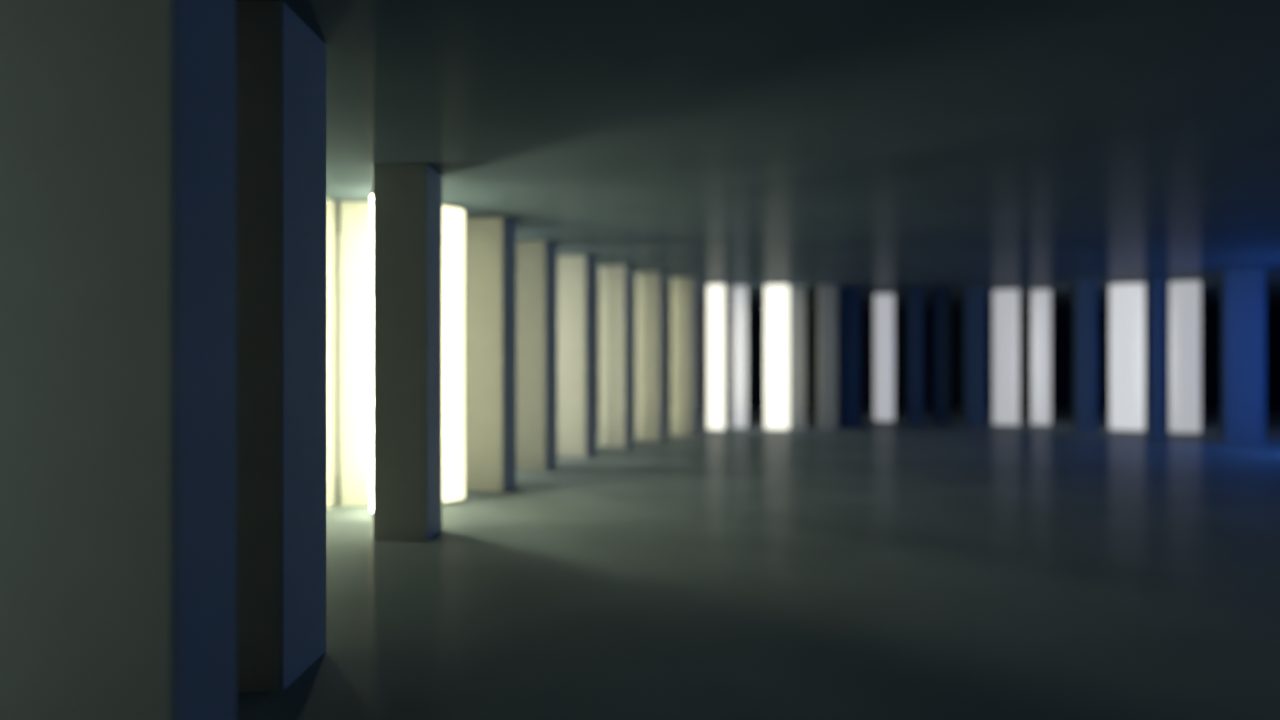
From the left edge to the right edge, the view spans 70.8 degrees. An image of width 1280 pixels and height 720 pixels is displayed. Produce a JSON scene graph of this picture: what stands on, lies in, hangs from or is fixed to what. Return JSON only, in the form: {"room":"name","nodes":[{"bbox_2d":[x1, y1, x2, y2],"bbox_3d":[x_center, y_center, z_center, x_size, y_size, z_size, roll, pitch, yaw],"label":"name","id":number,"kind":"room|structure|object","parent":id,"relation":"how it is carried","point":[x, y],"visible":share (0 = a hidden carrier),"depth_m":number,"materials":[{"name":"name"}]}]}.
{"room":"pillared hall","nodes":[
{"label":"pillared hall","id":0,"kind":"room"},
{"bbox_2d":[236,408,1279,719],"bbox_3d":[7.000,2.020,12.000,46.000,0.200,48.000,0,0,0],"label":"floor","id":1,"kind":"structure","parent":0,"point":[895,570],"depth_m":7.56,"materials":[{"name":"grey concrete"}]},
{"bbox_2d":[0,0,235,719],"bbox_3d":[-2.360,-0.080,3.980,0.900,4.000,0.580,0,0,0],"label":"square pillar","id":2,"kind":"structure","parent":1,"relation":"on","point":[118,117],"depth_m":3.69,"materials":[{"name":"grey concrete"}]},
{"bbox_2d":[236,1,325,691],"bbox_3d":[-2.410,-0.080,5.580,0.680,4.000,0.740,0,0,0],"label":"square pillar","id":3,"kind":"structure","parent":1,"relation":"on","point":[281,61],"depth_m":5.21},
{"bbox_2d":[326,197,337,509],"bbox_3d":[-4.270,-0.080,11.700,0.520,4.000,0.520,0,0,0],"label":"square pillar","id":4,"kind":"structure","parent":1,"relation":"on","point":[331,206],"depth_m":11.70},
{"bbox_2d":[338,234,339,475],"bbox_3d":[-5.300,-0.080,15.000,0.650,4.000,0.650,0,0,0],"label":"square pillar","id":5,"kind":"structure","parent":1,"relation":"on","point":[338,234],"depth_m":14.88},
{"bbox_2d":[340,201,370,505],"bbox_3d":[-3.550,-0.080,12.200,0.780,4.000,0.780,0,0,0],"label":"square pillar","id":6,"kind":"structure","parent":1,"relation":"on","point":[355,216],"depth_m":11.81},
{"bbox_2d":[371,192,372,514],"bbox_3d":[-3.220,-0.080,11.200,0.240,3.998,0.240,0,0,0],"label":"light panel","id":7,"kind":"object","parent":1,"relation":"on","point":[371,192],"visible":0.16,"depth_m":11.13,"materials":[{"name":"white"}]},
{"bbox_2d":[373,164,441,540],"bbox_3d":[-2.540,-0.080,9.880,0.580,4.000,0.660,0,0,2],"label":"square pillar","id":8,"kind":"structure","parent":1,"relation":"on","point":[407,198],"depth_m":9.55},
{"bbox_2d":[442,203,464,504],"bbox_3d":[-2.700,-0.080,12.200,0.640,3.998,0.640,0,0,0],"label":"light panel","id":9,"kind":"object","parent":1,"relation":"on","point":[453,215],"visible":0.5,"depth_m":11.96,"materials":[{"name":"white"}]},
{"bbox_2d":[466,217,515,491],"bbox_3d":[-2.220,-0.080,13.450,0.580,4.000,0.580,0,0,12],"label":"square pillar","id":10,"kind":"structure","parent":1,"relation":"on","point":[490,242],"depth_m":13.18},
{"bbox_2d":[516,240,556,469],"bbox_3d":[-1.850,-0.080,16.000,0.600,4.000,0.600,0,0,15],"label":"square pillar","id":11,"kind":"structure","parent":1,"relation":"on","point":[536,261],"depth_m":15.73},
{"bbox_2d":[557,255,595,456],"bbox_3d":[-1.280,-0.080,18.250,0.620,4.000,0.620,0,0,17],"label":"square pillar","id":12,"kind":"structure","parent":1,"relation":"on","point":[576,275],"depth_m":17.96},
{"bbox_2d":[599,266,633,446],"bbox_3d":[-0.530,-0.080,20.250,0.620,4.000,0.620,0,0,18],"label":"square pillar","id":13,"kind":"structure","parent":1,"relation":"on","point":[616,283],"depth_m":19.97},
{"bbox_2d":[635,272,667,440],"bbox_3d":[0.280,-0.080,21.750,0.620,4.000,0.620,0,0,19],"label":"square pillar","id":14,"kind":"structure","parent":1,"relation":"on","point":[651,289],"depth_m":21.47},
{"bbox_2d":[671,277,698,436],"bbox_3d":[1.150,-0.080,22.900,0.580,4.000,0.580,0,0,20],"label":"square pillar","id":15,"kind":"structure","parent":1,"relation":"on","point":[684,290],"depth_m":22.63,"materials":[{"name":"grey concrete"}]},
{"bbox_2d":[707,283,724,430],"bbox_3d":[2.069,-0.080,24.500,0.480,3.998,0.480,0,0,0],"label":"light panel","id":16,"kind":"object","parent":1,"relation":"on","point":[715,291],"visible":1,"depth_m":24.30,"materials":[{"name":"white"}]},
{"bbox_2d":[733,285,746,429],"bbox_3d":[2.778,-0.080,25.000,0.400,3.998,0.400,0,0,0],"label":"light panel","id":17,"kind":"object","parent":1,"relation":"on","point":[739,291],"visible":1,"depth_m":24.83,"materials":[{"name":"white"}]},
{"bbox_2d":[765,283,788,430],"bbox_3d":[3.745,-0.080,24.600,0.660,3.998,0.660,0,0,0],"label":"light panel","id":18,"kind":"object","parent":1,"relation":"on","point":[776,294],"visible":1,"depth_m":24.32,"materials":[{"name":"white"}]},
{"bbox_2d":[789,286,805,427],"bbox_3d":[4.400,-0.080,25.500,0.500,4.000,0.500,0,0,-5],"label":"square pillar","id":19,"kind":"structure","parent":1,"relation":"on","point":[797,294],"depth_m":25.25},
{"bbox_2d":[818,285,837,428],"bbox_3d":[5.250,-0.080,25.200,0.500,4.000,0.500,0,0,5],"label":"square pillar","id":20,"kind":"structure","parent":1,"relation":"on","point":[827,294],"depth_m":24.95,"materials":[{"name":"grey concrete"}]},
{"bbox_2d":[839,287,860,426],"bbox_3d":[6.067,-0.080,26.000,0.600,4.000,0.600,0,0,13],"label":"square pillar","id":21,"kind":"structure","parent":1,"relation":"on","point":[849,297],"depth_m":25.73,"materials":[{"name":"concrete"}]},
{"bbox_2d":[874,292,893,421],"bbox_3d":[7.591,-0.080,28.000,0.600,3.998,0.600,0,0,0],"label":"light panel","id":22,"kind":"object","parent":1,"relation":"on","point":[883,302],"visible":1,"depth_m":27.74,"materials":[{"name":"white"}]},
{"bbox_2d":[906,288,923,426],"bbox_3d":[8.006,-0.080,26.200,0.500,4.000,0.500,0,0,17],"label":"square pillar","id":23,"kind":"structure","parent":1,"relation":"on","point":[914,297],"depth_m":25.98,"materials":[{"name":"grey concrete"}]},
{"bbox_2d":[933,289,950,424],"bbox_3d":[8.993,-0.080,26.800,0.500,4.000,0.500,0,0,19],"label":"square pillar","id":24,"kind":"structure","parent":1,"relation":"on","point":[941,298],"depth_m":26.57,"materials":[{"name":"grey concrete"}]},
{"bbox_2d":[963,287,986,426],"bbox_3d":[9.678,-0.080,26.000,0.650,4.000,0.650,0,0,20],"label":"square pillar","id":25,"kind":"structure","parent":1,"relation":"on","point":[974,298],"depth_m":25.69,"materials":[{"name":"concrete"}]},
{"bbox_2d":[993,288,1018,426],"bbox_3d":[10.695,-0.080,26.300,0.720,3.998,0.720,0,0,0],"label":"light panel","id":26,"kind":"object","parent":1,"relation":"on","point":[1005,300],"visible":1,"depth_m":25.99,"materials":[{"name":"white"}]},
{"bbox_2d":[1031,288,1050,425],"bbox_3d":[11.718,-0.080,26.300,0.520,3.998,0.520,0,0,0],"label":"light panel","id":27,"kind":"object","parent":1,"relation":"on","point":[1040,297],"visible":1,"depth_m":26.08,"materials":[{"name":"white"}]},
{"bbox_2d":[1073,280,1098,433],"bbox_3d":[11.794,-0.080,23.800,0.600,4.000,0.600,0,0,26],"label":"square pillar","id":28,"kind":"structure","parent":1,"relation":"on","point":[1086,292],"depth_m":23.53,"materials":[{"name":"concrete"}]},
{"bbox_2d":[1109,282,1144,431],"bbox_3d":[13.149,-0.080,24.300,0.840,3.998,0.840,0,0,0],"label":"light panel","id":29,"kind":"object","parent":1,"relation":"on","point":[1126,299],"visible":1,"depth_m":23.95,"materials":[{"name":"white"}]},
{"bbox_2d":[1147,276,1166,436],"bbox_3d":[12.982,-0.080,22.600,0.420,4.000,0.420,0,0,30],"label":"square pillar","id":30,"kind":"structure","parent":1,"relation":"on","point":[1156,286],"depth_m":22.42,"materials":[{"name":"grey concrete"}]},
{"bbox_2d":[1169,279,1200,434],"bbox_3d":[14.231,-0.080,23.500,0.700,3.998,0.700,0,0,0],"label":"light panel","id":31,"kind":"object","parent":1,"relation":"on","point":[1184,294],"visible":1,"depth_m":23.21,"materials":[{"name":"white"}]},
{"bbox_2d":[1221,269,1264,443],"bbox_3d":[14.070,-0.080,21.000,0.850,4.000,0.850,0,0,34],"label":"square pillar","id":32,"kind":"structure","parent":1,"relation":"on","point":[1242,290],"depth_m":20.64,"materials":[{"name":"concrete"}]},
{"bbox_2d":[236,0,1279,307],"bbox_3d":[7.000,-2.180,12.000,46.000,0.200,48.000,0,0,0],"label":"ceiling","id":33,"kind":"structure","parent":0,"point":[874,146],"depth_m":8.09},
{"bbox_2d":[465,308,1279,407],"bbox_3d":[7.000,-0.080,36.100,46.000,4.000,0.200,0,0,0],"label":"wall","id":34,"kind":"structure","parent":0,"point":[1061,318],"depth_m":36.00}
]}

